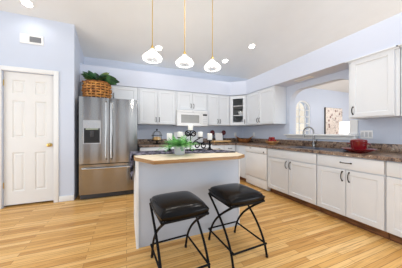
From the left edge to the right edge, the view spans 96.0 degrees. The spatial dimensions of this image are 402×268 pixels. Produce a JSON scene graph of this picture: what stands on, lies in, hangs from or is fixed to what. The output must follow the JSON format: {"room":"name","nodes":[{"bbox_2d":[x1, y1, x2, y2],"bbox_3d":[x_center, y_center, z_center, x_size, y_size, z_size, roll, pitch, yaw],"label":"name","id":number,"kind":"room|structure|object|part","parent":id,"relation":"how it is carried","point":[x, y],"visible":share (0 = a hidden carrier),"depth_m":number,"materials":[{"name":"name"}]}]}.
{"room":"kitchen","nodes":[
{"label":"kitchen","id":0,"kind":"room"},
{"bbox_2d":[0,11,75,207],"bbox_3d":[-3.776,-0.362,2.557,3.360,3.043,0.120,0,0,-22],"label":"wall","id":1,"kind":"structure","parent":0,"point":[58,52],"depth_m":3.03,"materials":[{"name":"blue paint"}]},
{"bbox_2d":[0,65,58,208],"bbox_3d":[-2.759,0.059,2.898,0.784,2.202,0.020,0,0,-22],"label":"door frame","id":2,"kind":"structure","parent":1,"relation":"in","point":[2,67],"depth_m":3.02,"materials":[{"name":"white paint"}]},
{"bbox_2d":[3,71,53,205],"bbox_3d":[-2.768,0.082,2.914,0.639,2.097,0.104,0,0,-22],"label":"door","id":3,"kind":"structure","parent":2,"relation":"attached to","point":[28,98],"depth_m":2.93,"materials":[{"name":"white paint"}]},
{"bbox_2d":[20,33,43,45],"bbox_3d":[-2.724,-1.510,2.916,0.298,0.150,0.012,0,0,-22],"label":"air vent","id":4,"kind":"object","parent":1,"relation":"in","point":[24,38],"visible":1,"depth_m":2.91,"materials":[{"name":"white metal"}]},
{"bbox_2d":[59,195,73,201],"bbox_3d":[-3.750,1.113,2.494,3.360,0.095,0.014,0,0,-22],"label":"baseboard","id":5,"kind":"structure","parent":1,"relation":"attached to","point":[68,197],"depth_m":3.08,"materials":[{"name":"white paint"}]},
{"bbox_2d":[76,32,83,196],"bbox_3d":[-2.431,-0.342,3.520,0.140,3.003,0.640,0,0,-22],"label":"wall","id":6,"kind":"structure","parent":0,"point":[79,54],"depth_m":3.35,"materials":[{"name":"blue paint"}]},
{"bbox_2d":[0,179,401,267],"bbox_3d":[2.294,1.220,2.835,14.800,0.120,6.300,0,0,-22],"label":"floor","id":7,"kind":"structure","parent":0,"point":[93,232],"depth_m":1.92,"materials":[{"name":"brown wood"}]},
{"bbox_2d":[79,96,136,199],"bbox_3d":[-1.787,0.263,3.605,0.940,1.795,0.893,0,0,-22],"label":"refrigerator","id":8,"kind":"object","parent":7,"relation":"on","point":[107,126],"visible":0.89,"depth_m":3.22,"materials":[{"name":"grey metal"}]},
{"bbox_3d":[-1.885,-0.048,3.207,0.455,1.165,0.095,0,0,-22],"label":"door","id":9,"kind":"part","parent":8,"relation":"part of","materials":[{"name":"silver metal"}]},
{"bbox_2d":[81,80,111,97],"bbox_3d":[-1.970,-0.791,3.439,0.511,0.358,0.408,0,0,-22],"label":"wicker basket","id":10,"kind":"object","parent":8,"relation":"on","point":[91,88],"visible":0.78,"depth_m":3.29,"materials":[{"name":"brown wicker"}]},
{"bbox_2d":[81,70,118,84],"bbox_3d":[-1.885,-1.023,3.420,0.648,0.327,0.388,0,0,-22],"label":"leafy plant","id":11,"kind":"object","parent":10,"relation":"in","point":[88,75],"visible":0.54,"depth_m":3.40,"materials":[{"name":"green plant"}]},
{"bbox_3d":[-1.682,-0.050,3.211,0.034,1.050,0.075,0,0,-22],"label":"handle","id":12,"kind":"part","parent":8,"relation":"part of","materials":[{"name":"silver metal"}]},
{"bbox_3d":[-1.661,0.806,3.299,0.940,0.517,0.095,0,0,-22],"label":"freezer drawer","id":13,"kind":"part","parent":8,"relation":"part of","materials":[{"name":"silver metal"}]},
{"bbox_3d":[-1.640,0.615,3.227,0.851,0.032,0.082,0,0,-22],"label":"handle","id":14,"kind":"part","parent":8,"relation":"part of","materials":[{"name":"silver metal"}]},
{"bbox_3d":[-1.604,-0.050,3.243,0.034,1.050,0.075,0,0,-22],"label":"handle","id":15,"kind":"part","parent":8,"relation":"part of","materials":[{"name":"silver metal"}]},
{"bbox_3d":[-1.447,-0.048,3.387,0.477,1.165,0.095,0,0,-22],"label":"door","id":16,"kind":"part","parent":8,"relation":"part of","materials":[{"name":"silver metal"}]},
{"bbox_2d":[138,147,173,150],"bbox_3d":[-0.971,0.726,4.115,0.833,0.868,0.642,0,0,-22],"label":"base cabinet","id":17,"kind":"object","parent":7,"relation":"on","point":[139,148],"visible":0.06,"depth_m":3.79,"materials":[{"name":"white paint"}]},
{"bbox_3d":[-1.058,0.378,3.780,0.406,0.151,0.020,0,0,-22],"label":"drawer","id":18,"kind":"part","parent":17,"relation":"part of","materials":[{"name":"white paint"}]},
{"bbox_2d":[137,139,170,146],"bbox_3d":[-0.982,0.215,4.123,0.849,0.150,0.623,0,0,-22],"label":"countertop","id":19,"kind":"structure","parent":17,"relation":"on","point":[140,142],"depth_m":4.25,"materials":[{"name":"brown stone"}]},
{"bbox_2d":[151,129,161,143],"bbox_3d":[-1.005,0.074,4.128,0.260,0.351,0.260,0,0,-22],"label":"glass cloche","id":20,"kind":"object","parent":19,"relation":"on","point":[156,129],"visible":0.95,"depth_m":4.07,"materials":[{"name":"clear glass"}]},
{"bbox_2d":[149,191,210,267],"bbox_3d":[-0.201,0.854,1.555,0.421,0.616,0.503,0,0,-26],"label":"bar stool","id":21,"kind":"object","parent":7,"relation":"on","point":[171,207],"visible":1,"depth_m":1.44,"materials":[{"name":"black leather"}]},
{"bbox_3d":[-0.364,0.898,1.456,0.021,0.528,0.461,0,0,-26],"label":"leg","id":22,"kind":"part","parent":21,"relation":"part of","materials":[{"name":"black metal"}]},
{"bbox_3d":[-0.360,0.898,1.496,0.021,0.528,0.461,0,0,-26],"label":"leg","id":23,"kind":"part","parent":21,"relation":"part of","materials":[{"name":"black metal"}]},
{"bbox_3d":[-0.201,0.643,1.555,0.396,0.020,0.436,0,0,-26],"label":"seat frame","id":24,"kind":"part","parent":21,"relation":"part of","materials":[{"name":"black metal"}]},
{"bbox_2d":[150,191,208,221],"bbox_3d":[-0.201,0.590,1.555,0.412,0.087,0.452,0,0,-26],"label":"seat cushion","id":25,"kind":"object","parent":21,"relation":"on","point":[177,206],"depth_m":1.41,"materials":[{"name":"black leather"}]},
{"bbox_3d":[-0.058,0.898,1.645,0.021,0.528,0.461,0,0,-26],"label":"leg","id":26,"kind":"part","parent":21,"relation":"part of","materials":[{"name":"black metal"}]},
{"bbox_3d":[-0.024,0.898,1.624,0.021,0.528,0.461,0,0,-26],"label":"leg","id":27,"kind":"part","parent":21,"relation":"part of","materials":[{"name":"black metal"}]},
{"bbox_2d":[133,149,244,248],"bbox_3d":[-0.157,0.705,2.257,1.279,0.910,0.946,0,0,-22],"label":"kitchen island","id":28,"kind":"object","parent":7,"relation":"on","point":[196,173],"visible":0.73,"depth_m":1.98,"materials":[{"name":"grey paint"}]},
{"bbox_3d":[-0.768,0.723,2.117,0.010,0.875,0.660,0,0,-22],"label":"panel","id":29,"kind":"part","parent":28,"relation":"part of","materials":[{"name":"white paint"}]},
{"bbox_3d":[-0.634,0.723,1.821,0.012,0.875,0.010,0,0,-22],"label":"corner trim","id":30,"kind":"part","parent":28,"relation":"part of","materials":[{"name":"white paint"}]},
{"bbox_2d":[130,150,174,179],"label":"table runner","id":31,"kind":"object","parent":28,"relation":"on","point":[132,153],"depth_m":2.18,"materials":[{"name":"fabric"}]},
{"bbox_2d":[134,149,243,160],"bbox_3d":[-0.157,0.267,2.257,1.263,0.034,0.931,0,0,-22],"label":"island countertop","id":32,"kind":"structure","parent":28,"relation":"on","point":[156,157],"depth_m":1.94,"materials":[{"name":"beige wood"}]},
{"bbox_2d":[174,146,184,154],"bbox_3d":[-0.248,0.200,2.109,0.138,0.099,0.138,0,0,-22],"label":"flower pot","id":33,"kind":"object","parent":32,"relation":"on","point":[177,149],"visible":0.77,"depth_m":2.06,"materials":[{"name":"grey ceramic"}]},
{"bbox_2d":[158,135,196,150],"bbox_3d":[-0.241,0.119,2.091,0.548,0.202,0.447,0,0,-22],"label":"potted fern","id":34,"kind":"object","parent":33,"relation":"in","point":[174,142],"visible":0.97,"depth_m":2.02,"materials":[{"name":"green plant"}]},
{"bbox_2d":[185,149,235,153],"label":"table runner","id":35,"kind":"object","parent":28,"relation":"on","point":[204,150],"depth_m":2.42,"materials":[{"name":"fabric"}]},
{"bbox_2d":[167,130,212,150],"bbox_3d":[-0.149,0.101,2.577,0.694,0.285,0.118,0,0,-22],"label":"candelabra","id":36,"kind":"object","parent":35,"relation":"on","point":[190,133],"visible":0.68,"depth_m":2.59,"materials":[{"name":"black metal"}]},
{"bbox_2d":[167,133,171,140],"bbox_3d":[-0.428,0.047,2.462,0.072,0.106,0.072,0,0,-22],"label":"candle","id":37,"kind":"object","parent":36,"relation":"on","point":[169,135],"visible":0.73,"depth_m":2.43,"materials":[{"name":"beige wax"}]},
{"bbox_2d":[188,124,192,129],"bbox_3d":[-0.149,-0.087,2.577,0.072,0.093,0.072,0,0,-22],"label":"candle","id":38,"kind":"object","parent":36,"relation":"on","point":[190,126],"visible":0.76,"depth_m":2.54,"materials":[{"name":"beige wax"}]},
{"bbox_2d":[207,133,211,139],"bbox_3d":[0.131,0.047,2.692,0.072,0.106,0.072,0,0,-22],"label":"candle","id":39,"kind":"object","parent":36,"relation":"on","point":[209,135],"visible":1,"depth_m":2.66,"materials":[{"name":"beige wax"}]},
{"bbox_3d":[0.478,0.723,2.277,0.011,0.875,0.009,0,0,-22],"label":"corner trim","id":40,"kind":"part","parent":28,"relation":"part of","materials":[{"name":"white paint"}]},
{"bbox_2d":[174,132,212,148],"bbox_3d":[-0.199,0.550,4.378,0.784,1.160,0.690,0,0,-22],"label":"range","id":41,"kind":"object","parent":7,"relation":"on","point":[194,138],"visible":0.23,"depth_m":4.53,"materials":[{"name":"white metal"}]},
{"bbox_2d":[212,145,235,150],"bbox_3d":[0.460,0.726,4.703,0.670,0.868,0.642,0,0,-22],"label":"base cabinet","id":42,"kind":"object","parent":7,"relation":"on","point":[223,147],"visible":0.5,"depth_m":4.46,"materials":[{"name":"white paint"}]},
{"bbox_3d":[0.410,0.378,4.384,0.325,0.151,0.020,0,0,-22],"label":"drawer","id":43,"kind":"part","parent":42,"relation":"part of","materials":[{"name":"white paint"}]},
{"bbox_3d":[0.719,0.378,4.511,0.325,0.151,0.020,0,0,-22],"label":"drawer","id":44,"kind":"part","parent":42,"relation":"part of","materials":[{"name":"white paint"}]},
{"bbox_2d":[208,183,267,267],"bbox_3d":[0.345,0.854,1.831,0.421,0.616,0.503,0,0,-25],"label":"bar stool","id":45,"kind":"object","parent":7,"relation":"on","point":[232,195],"visible":1,"depth_m":1.71,"materials":[{"name":"black leather"}]},
{"bbox_3d":[0.184,0.898,1.775,0.021,0.528,0.461,0,0,-25],"label":"leg","id":46,"kind":"part","parent":45,"relation":"part of","materials":[{"name":"black metal"}]},
{"bbox_3d":[0.180,0.898,1.735,0.021,0.528,0.461,0,0,-25],"label":"leg","id":47,"kind":"part","parent":45,"relation":"part of","materials":[{"name":"black metal"}]},
{"bbox_3d":[0.345,0.643,1.831,0.396,0.020,0.436,0,0,-25],"label":"seat frame","id":48,"kind":"part","parent":45,"relation":"part of","materials":[{"name":"black metal"}]},
{"bbox_2d":[209,183,264,205],"bbox_3d":[0.345,0.590,1.831,0.412,0.087,0.452,0,0,-25],"label":"seat cushion","id":49,"kind":"object","parent":45,"relation":"on","point":[232,194],"depth_m":1.69,"materials":[{"name":"black leather"}]},
{"bbox_3d":[0.490,0.898,1.919,0.021,0.528,0.461,0,0,-25],"label":"leg","id":50,"kind":"part","parent":45,"relation":"part of","materials":[{"name":"black metal"}]},
{"bbox_3d":[0.524,0.898,1.897,0.021,0.528,0.461,0,0,-25],"label":"leg","id":51,"kind":"part","parent":45,"relation":"part of","materials":[{"name":"black metal"}]},
{"bbox_2d":[235,145,246,180],"bbox_3d":[1.138,0.726,4.788,0.626,0.868,1.001,0,0,-22],"label":"base cabinet","id":52,"kind":"object","parent":7,"relation":"on","point":[239,148],"visible":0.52,"depth_m":4.32,"materials":[{"name":"white paint"}]},
{"bbox_2d":[245,146,270,190],"bbox_3d":[1.437,0.717,3.993,0.626,0.846,0.685,0,0,-22],"label":"dishwasher","id":53,"kind":"object","parent":7,"relation":"on","point":[256,157],"visible":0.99,"depth_m":3.81,"materials":[{"name":"white metal"}]},
{"bbox_3d":[1.171,0.358,3.884,0.040,0.120,0.677,0,0,-22],"label":"control panel","id":54,"kind":"part","parent":53,"relation":"part of","materials":[{"name":"white ceramic"}]},
{"bbox_3d":[1.182,1.035,3.888,0.018,0.170,0.677,0,0,-22],"label":"kick panel","id":55,"kind":"part","parent":53,"relation":"part of","materials":[{"name":"white metal"}]},
{"bbox_3d":[1.174,0.680,3.885,0.034,0.510,0.677,0,0,-22],"label":"door","id":56,"kind":"part","parent":53,"relation":"part of","materials":[{"name":"white metal"}]},
{"bbox_2d":[268,148,320,211],"bbox_3d":[1.767,0.726,3.210,0.662,0.868,0.993,0,0,-22],"label":"base cabinet","id":57,"kind":"object","parent":7,"relation":"on","point":[292,175],"visible":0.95,"depth_m":2.99,"materials":[{"name":"white paint"}]},
{"bbox_3d":[1.408,0.757,3.332,0.020,0.585,0.486,0,0,-22],"label":"door","id":58,"kind":"part","parent":57,"relation":"part of","materials":[{"name":"white paint"}]},
{"bbox_3d":[1.503,0.378,3.102,0.020,0.151,0.983,0,0,-22],"label":"drawer","id":59,"kind":"part","parent":57,"relation":"part of","materials":[{"name":"white paint"}]},
{"bbox_3d":[1.597,0.757,2.872,0.020,0.585,0.487,0,0,-22],"label":"door","id":60,"kind":"part","parent":57,"relation":"part of","materials":[{"name":"white paint"}]},
{"bbox_2d":[317,154,389,238],"bbox_3d":[2.100,0.726,2.399,0.662,0.868,0.748,0,0,-22],"label":"base cabinet","id":61,"kind":"object","parent":7,"relation":"on","point":[351,190],"visible":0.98,"depth_m":2.21,"materials":[{"name":"white paint"}]},
{"bbox_3d":[1.765,0.757,2.463,0.020,0.585,0.365,0,0,-22],"label":"door","id":62,"kind":"part","parent":61,"relation":"part of","materials":[{"name":"white paint"}]},
{"bbox_3d":[1.836,0.378,2.290,0.020,0.151,0.738,0,0,-22],"label":"drawer","id":63,"kind":"part","parent":61,"relation":"part of","materials":[{"name":"white paint"}]},
{"bbox_3d":[1.907,0.757,2.118,0.020,0.585,0.365,0,0,-22],"label":"door","id":64,"kind":"part","parent":61,"relation":"part of","materials":[{"name":"white paint"}]},
{"bbox_2d":[386,161,401,244],"bbox_3d":[2.367,0.726,1.751,0.662,0.868,0.638,0,0,-22],"label":"base cabinet","id":65,"kind":"object","parent":7,"relation":"on","point":[393,169],"visible":0.99,"depth_m":1.88,"materials":[{"name":"white paint"}]},
{"bbox_2d":[203,138,401,161],"bbox_3d":[1.411,0.215,3.228,1.311,0.150,4.098,0,0,-22],"label":"countertop","id":66,"kind":"structure","parent":65,"relation":"on","point":[387,152],"depth_m":2.87,"materials":[{"name":"brown stone"}]},
{"bbox_2d":[210,130,225,137],"bbox_3d":[0.467,0.085,4.913,0.476,0.330,0.185,0,0,-22],"label":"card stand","id":67,"kind":"object","parent":66,"relation":"on","point":[211,131],"visible":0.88,"depth_m":4.87,"materials":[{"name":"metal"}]},
{"bbox_2d":[215,133,222,139],"bbox_3d":[0.485,0.109,4.871,0.220,0.229,0.058,0,0,-22],"label":"card","id":68,"kind":"object","parent":67,"relation":"on","point":[218,136],"visible":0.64,"depth_m":4.87,"materials":[{"name":"white paper"}]},
{"bbox_2d":[211,140,230,142],"bbox_3d":[0.506,0.219,4.673,0.510,0.061,0.220,0,0,-22],"label":"wooden tray","id":69,"kind":"object","parent":66,"relation":"on","point":[212,141],"visible":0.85,"depth_m":4.66,"materials":[{"name":"brown wood"}]},
{"bbox_2d":[236,136,252,142],"bbox_3d":[1.160,0.157,4.872,0.353,0.183,0.353,0,0,-22],"label":"bread basket","id":70,"kind":"object","parent":66,"relation":"on","point":[242,140],"visible":0.98,"depth_m":4.79,"materials":[{"name":"brown wicker"}]},
{"bbox_2d":[265,141,278,144],"bbox_3d":[1.547,0.208,3.944,0.300,0.082,0.298,0,0,-22],"label":"fruit bowl","id":71,"kind":"object","parent":66,"relation":"on","point":[267,142],"visible":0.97,"depth_m":3.84,"materials":[{"name":"beige wood"}]},
{"bbox_2d":[302,127,316,146],"bbox_3d":[1.996,0.064,3.300,0.079,0.372,0.271,0,0,-30],"label":"faucet","id":72,"kind":"object","parent":66,"relation":"on","point":[313,142],"visible":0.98,"depth_m":3.26,"materials":[{"name":"silver metal"}]},
{"bbox_3d":[1.973,0.024,3.326,0.025,0.292,0.194,0,0,-40],"label":"spout","id":73,"kind":"part","parent":72,"relation":"part of","materials":[{"name":"silver metal"}]},
{"bbox_2d":[291,146,348,151],"bbox_3d":[1.900,0.333,2.914,0.411,0.184,0.946,0,0,-22],"label":"sink","id":74,"kind":"object","parent":66,"relation":"in","point":[303,147],"visible":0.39,"depth_m":2.93,"materials":[{"name":"metal"}]},
{"bbox_3d":[1.781,0.336,3.215,0.402,0.178,0.299,0,0,-22],"label":"bowl","id":75,"kind":"part","parent":74,"relation":"part of","materials":[{"name":"metal"}]},
{"bbox_3d":[1.901,0.336,2.923,0.402,0.178,0.284,0,0,-22],"label":"bowl","id":76,"kind":"part","parent":74,"relation":"part of","materials":[{"name":"metal"}]},
{"bbox_2d":[342,147,377,152],"bbox_3d":[2.038,0.222,2.341,0.360,0.054,0.360,0,0,-22],"label":"platter","id":77,"kind":"object","parent":66,"relation":"on","point":[349,149],"visible":0.92,"depth_m":2.25,"materials":[{"name":"ceramic"}]},
{"bbox_2d":[347,138,370,148],"bbox_3d":[2.038,0.148,2.341,0.178,0.160,0.240,0,0,-22],"label":"crock","id":78,"kind":"object","parent":77,"relation":"on","point":[358,143],"visible":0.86,"depth_m":2.28,"materials":[{"name":"ceramic"}]},
{"bbox_3d":[2.038,0.088,2.341,0.174,0.040,0.174,0,0,-22],"label":"lid","id":79,"kind":"part","parent":78,"relation":"part of","materials":[{"name":"ceramic"}]},
{"bbox_3d":[2.102,0.378,1.643,0.020,0.151,0.628,0,0,-22],"label":"drawer","id":80,"kind":"part","parent":65,"relation":"part of","materials":[{"name":"white paint"}]},
{"bbox_3d":[4.707,0.789,5.935,0.620,0.742,0.500,0,0,-22],"label":"side table","id":81,"kind":"object","parent":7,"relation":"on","visible":0},
{"bbox_2d":[339,121,349,133],"bbox_3d":[4.746,0.017,5.973,0.330,0.799,0.328,0,0,-22],"label":"table lamp","id":82,"kind":"object","parent":81,"relation":"on","point":[344,126],"visible":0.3,"depth_m":5.86,"materials":[{"name":"white ceramic"}]},
{"bbox_2d":[0,0,401,92],"bbox_3d":[2.123,-2.472,3.251,14.800,1.950,5.400,0,0,-22],"label":"ceiling","id":83,"kind":"structure","parent":0,"point":[282,32],"depth_m":3.58,"materials":[{"name":"paint"}]},
{"bbox_2d":[19,0,34,8],"bbox_3d":[-2.618,-1.956,2.723,0.180,0.061,0.171,0,0,-22],"label":"recessed light","id":84,"kind":"object","parent":83,"relation":"in","point":[26,3],"visible":1,"depth_m":2.73,"materials":[{"name":"white ceramic"}]},
{"bbox_2d":[143,0,161,62],"bbox_3d":[-0.602,-1.637,2.239,0.240,1.484,0.240,0,0,-22],"label":"pendant light","id":85,"kind":"object","parent":83,"relation":"hanging from","point":[152,54],"visible":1,"depth_m":2.23,"materials":[{"name":"gold metal"}]},
{"bbox_3d":[-0.602,-1.699,2.239,0.010,1.268,0.011,0,0,-22],"label":"rod","id":86,"kind":"part","parent":85,"relation":"part of","materials":[{"name":"gold metal"}]},
{"bbox_2d":[154,45,162,50],"bbox_3d":[-0.904,-1.819,3.870,0.180,0.061,0.171,0,0,-22],"label":"recessed light","id":87,"kind":"object","parent":83,"relation":"in","point":[157,47],"visible":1,"depth_m":3.87,"materials":[{"name":"white ceramic"}]},
{"bbox_2d":[176,0,193,66],"bbox_3d":[-0.216,-1.637,2.398,0.240,1.484,0.240,0,0,-22],"label":"pendant light","id":88,"kind":"object","parent":83,"relation":"hanging from","point":[184,52],"visible":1,"depth_m":2.39,"materials":[{"name":"gold metal"}]},
{"bbox_3d":[-0.216,-1.699,2.398,0.010,1.268,0.011,0,0,-22],"label":"rod","id":89,"kind":"part","parent":88,"relation":"part of","materials":[{"name":"gold metal"}]},
{"bbox_2d":[204,0,220,69],"bbox_3d":[0.162,-1.637,2.553,0.240,1.484,0.240,0,0,-22],"label":"pendant light","id":90,"kind":"object","parent":83,"relation":"hanging from","point":[212,57],"visible":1,"depth_m":2.55,"materials":[{"name":"gold metal"}]},
{"bbox_3d":[0.162,-1.699,2.553,0.010,1.268,0.011,0,0,-22],"label":"rod","id":91,"kind":"part","parent":90,"relation":"part of","materials":[{"name":"gold metal"}]},
{"bbox_2d":[248,43,255,48],"bbox_3d":[1.168,-1.994,4.155,0.180,0.061,0.171,0,0,-22],"label":"recessed light","id":92,"kind":"object","parent":83,"relation":"in","point":[251,46],"visible":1,"depth_m":4.15,"materials":[{"name":"white ceramic"}]},
{"bbox_2d":[84,57,355,150],"bbox_3d":[2.692,-0.235,6.102,11.580,2.790,0.240,0,0,-22],"label":"wall","id":93,"kind":"structure","parent":0,"point":[317,99],"depth_m":5.14,"materials":[{"name":"blue paint"}]},
{"bbox_2d":[81,82,136,99],"bbox_3d":[-1.923,-0.836,3.869,1.055,0.322,0.372,0,0,-22],"label":"upper cabinet","id":94,"kind":"object","parent":93,"relation":"attached to","point":[118,92],"visible":0.4,"depth_m":3.83,"materials":[{"name":"white paint"}]},
{"bbox_3d":[-1.623,-0.830,3.840,0.472,0.285,0.020,0,0,-22],"label":"door","id":95,"kind":"part","parent":94,"relation":"part of","materials":[{"name":"white paint"}]},
{"bbox_2d":[137,139,166,143],"bbox_3d":[-1.096,0.195,4.401,0.849,0.110,0.022,0,0,-22],"label":"backsplash","id":96,"kind":"structure","parent":93,"relation":"attached to","point":[139,141],"depth_m":4.32,"materials":[{"name":"brown stone"}]},
{"bbox_2d":[137,88,175,124],"bbox_3d":[-1.037,-0.599,4.233,0.850,0.797,0.372,0,0,-22],"label":"upper cabinet","id":97,"kind":"object","parent":93,"relation":"attached to","point":[154,106],"visible":1,"depth_m":4.08,"materials":[{"name":"white paint"}]},
{"bbox_3d":[-1.169,-0.592,4.027,0.390,0.760,0.020,0,0,-22],"label":"door","id":98,"kind":"part","parent":97,"relation":"part of","materials":[{"name":"white paint"}]},
{"bbox_3d":[-0.798,-0.592,4.179,0.388,0.760,0.020,0,0,-22],"label":"door","id":99,"kind":"part","parent":97,"relation":"part of","materials":[{"name":"white paint"}]},
{"bbox_2d":[176,91,206,110],"bbox_3d":[-0.269,-0.776,4.548,0.800,0.442,0.372,0,0,-22],"label":"upper cabinet","id":100,"kind":"object","parent":93,"relation":"attached to","point":[184,100],"visible":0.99,"depth_m":4.40,"materials":[{"name":"white paint"}]},
{"bbox_3d":[-0.391,-0.769,4.347,0.371,0.405,0.020,0,0,-22],"label":"door","id":101,"kind":"part","parent":100,"relation":"part of","materials":[{"name":"white paint"}]},
{"bbox_2d":[173,110,207,126],"bbox_3d":[-0.260,-0.363,4.525,0.794,0.377,0.426,0,0,-22],"label":"microwave","id":102,"kind":"object","parent":100,"relation":"attached to","point":[183,117],"visible":0.99,"depth_m":4.35,"materials":[{"name":"white plastic"}]},
{"bbox_3d":[-0.274,-0.335,4.341,0.622,0.311,0.029,0,0,-22],"label":"door","id":103,"kind":"part","parent":102,"relation":"part of","materials":[{"name":"white ceramic"}]},
{"bbox_3d":[0.092,-0.335,4.493,0.161,0.311,0.027,0,0,-22],"label":"control panel","id":104,"kind":"part","parent":102,"relation":"part of","materials":[{"name":"white plastic"}]},
{"bbox_3d":[-0.041,-0.769,4.491,0.371,0.405,0.020,0,0,-22],"label":"door","id":105,"kind":"part","parent":100,"relation":"part of","materials":[{"name":"white paint"}]},
{"bbox_2d":[207,94,228,125],"bbox_3d":[0.408,-0.599,4.827,0.655,0.797,0.372,0,0,-22],"label":"upper cabinet","id":106,"kind":"object","parent":93,"relation":"attached to","point":[217,105],"visible":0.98,"depth_m":4.68,"materials":[{"name":"white paint"}]},
{"bbox_3d":[0.318,-0.592,4.638,0.300,0.760,0.020,0,0,-22],"label":"door","id":107,"kind":"part","parent":106,"relation":"part of","materials":[{"name":"white paint"}]},
{"bbox_3d":[0.602,-0.592,4.755,0.300,0.760,0.020,0,0,-22],"label":"door","id":108,"kind":"part","parent":106,"relation":"part of","materials":[{"name":"white paint"}]},
{"bbox_2d":[229,95,249,125],"bbox_3d":[1.063,-0.599,4.952,0.638,0.797,0.639,0,0,-22],"label":"upper cabinet","id":109,"kind":"object","parent":93,"relation":"attached to","point":[235,119],"visible":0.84,"depth_m":4.79,"materials":[{"name":"white paint"}]},
{"bbox_2d":[233,105,242,108],"bbox_3d":[1.060,-0.718,4.962,0.603,0.016,0.583,0,0,-22],"label":"shelf","id":110,"kind":"object","parent":109,"relation":"attached to","point":[234,107],"depth_m":5.00,"materials":[{"name":"white paint"}]},
{"bbox_3d":[1.066,-0.599,4.965,0.623,0.761,0.615,0,0,-22],"label":"panel","id":111,"kind":"part","parent":109,"relation":"part of","materials":[{"name":"glass"}]},
{"bbox_2d":[296,101,309,133],"bbox_3d":[3.561,-0.494,6.383,0.716,1.307,0.070,0,0,-22],"label":"window","id":112,"kind":"structure","parent":93,"relation":"in","point":[304,102],"depth_m":6.43,"materials":[{"name":"white paint"}]},
{"bbox_2d":[324,107,341,133],"bbox_3d":[5.062,-0.450,6.914,0.980,1.020,0.058,0,0,-22],"label":"canvas painting","id":113,"kind":"object","parent":93,"relation":"attached to","point":[332,116],"visible":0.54,"depth_m":6.85},
{"bbox_2d":[80,12,401,95],"bbox_3d":[0.174,-1.175,2.667,4.030,0.350,4.200,0,0,-22],"label":"soffit","id":114,"kind":"structure","parent":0,"point":[331,58],"depth_m":3.43,"materials":[{"name":"paint"}]},
{"bbox_2d":[295,76,313,81],"bbox_3d":[1.887,-0.994,3.327,0.120,0.010,0.320,0,0,-22],"label":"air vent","id":115,"kind":"object","parent":114,"relation":"in","point":[308,77],"visible":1,"depth_m":3.30,"materials":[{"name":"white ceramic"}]},
{"bbox_2d":[243,69,401,143],"bbox_3d":[2.098,-0.095,3.457,0.130,2.510,4.200,0,0,-22],"label":"wall","id":116,"kind":"structure","parent":0,"point":[385,130],"depth_m":3.22,"materials":[{"name":"blue paint"}]},
{"bbox_2d":[247,86,285,125],"bbox_3d":[1.482,-0.599,4.272,0.378,0.797,0.945,0,0,-22],"label":"upper cabinet","id":117,"kind":"object","parent":116,"relation":"attached to","point":[267,106],"visible":1,"depth_m":3.96,"materials":[{"name":"white paint"}]},
{"bbox_3d":[1.262,-0.592,4.428,0.020,0.760,0.444,0,0,-22],"label":"door","id":118,"kind":"part","parent":117,"relation":"part of","materials":[{"name":"white paint"}]},
{"bbox_3d":[1.434,-0.592,4.009,0.020,0.760,0.446,0,0,-22],"label":"door","id":119,"kind":"part","parent":117,"relation":"part of","materials":[{"name":"white paint"}]},
{"bbox_2d":[203,138,401,152],"bbox_3d":[1.411,0.195,3.228,1.311,0.110,4.098,0,0,-22],"label":"backsplash","id":120,"kind":"structure","parent":116,"relation":"attached to","point":[394,148],"depth_m":3.10,"materials":[{"name":"brown stone"}]},
{"bbox_2d":[284,134,359,139],"bbox_3d":[2.130,0.061,3.300,0.270,0.087,1.315,0,0,-22],"label":"sill","id":121,"kind":"structure","parent":116,"relation":"attached to","point":[306,136],"depth_m":3.07,"materials":[{"name":"white paint"}]},
{"bbox_2d":[348,120,358,133],"bbox_3d":[2.303,-0.092,2.733,0.039,0.215,0.125,0,0,-22],"label":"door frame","id":122,"kind":"structure","parent":116,"relation":"attached to","point":[353,123],"depth_m":2.72,"materials":[{"name":"white paint"}]},
{"bbox_2d":[360,130,372,138],"bbox_3d":[2.375,0.018,2.598,0.010,0.115,0.145,0,0,-22],"label":"wall outlet","id":123,"kind":"object","parent":116,"relation":"attached to","point":[368,134],"visible":1,"depth_m":2.59,"materials":[{"name":"white plastic"}]},
{"bbox_2d":[345,45,401,118],"bbox_3d":[2.273,-0.599,2.348,0.378,0.797,0.540,0,0,-22],"label":"upper cabinet","id":124,"kind":"object","parent":116,"relation":"attached to","point":[374,78],"visible":0.99,"depth_m":2.23,"materials":[{"name":"white paint"}]},
{"bbox_3d":[2.131,-0.980,2.290,0.039,0.035,0.540,0,0,-22],"label":"crown","id":125,"kind":"part","parent":124,"relation":"part of","materials":[{"name":"white paint"}]},
{"bbox_2d":[396,43,401,114],"bbox_3d":[2.468,-0.599,1.874,0.378,0.797,0.530,0,0,-22],"label":"upper cabinet","id":126,"kind":"object","parent":116,"relation":"attached to","point":[400,45],"visible":1,"depth_m":2.04,"materials":[{"name":"white paint"}]},
{"label":"outside","id":127,"kind":"structure","parent":0,"visible":0},
{"bbox_2d":[296,103,303,133],"bbox_3d":[4.938,-0.890,11.003,8.500,4.300,0.200,0,0,-22],"label":"wall","id":128,"kind":"structure","parent":127,"point":[301,105],"depth_m":11.46,"materials":[{"name":"beige paint"}]}
]}

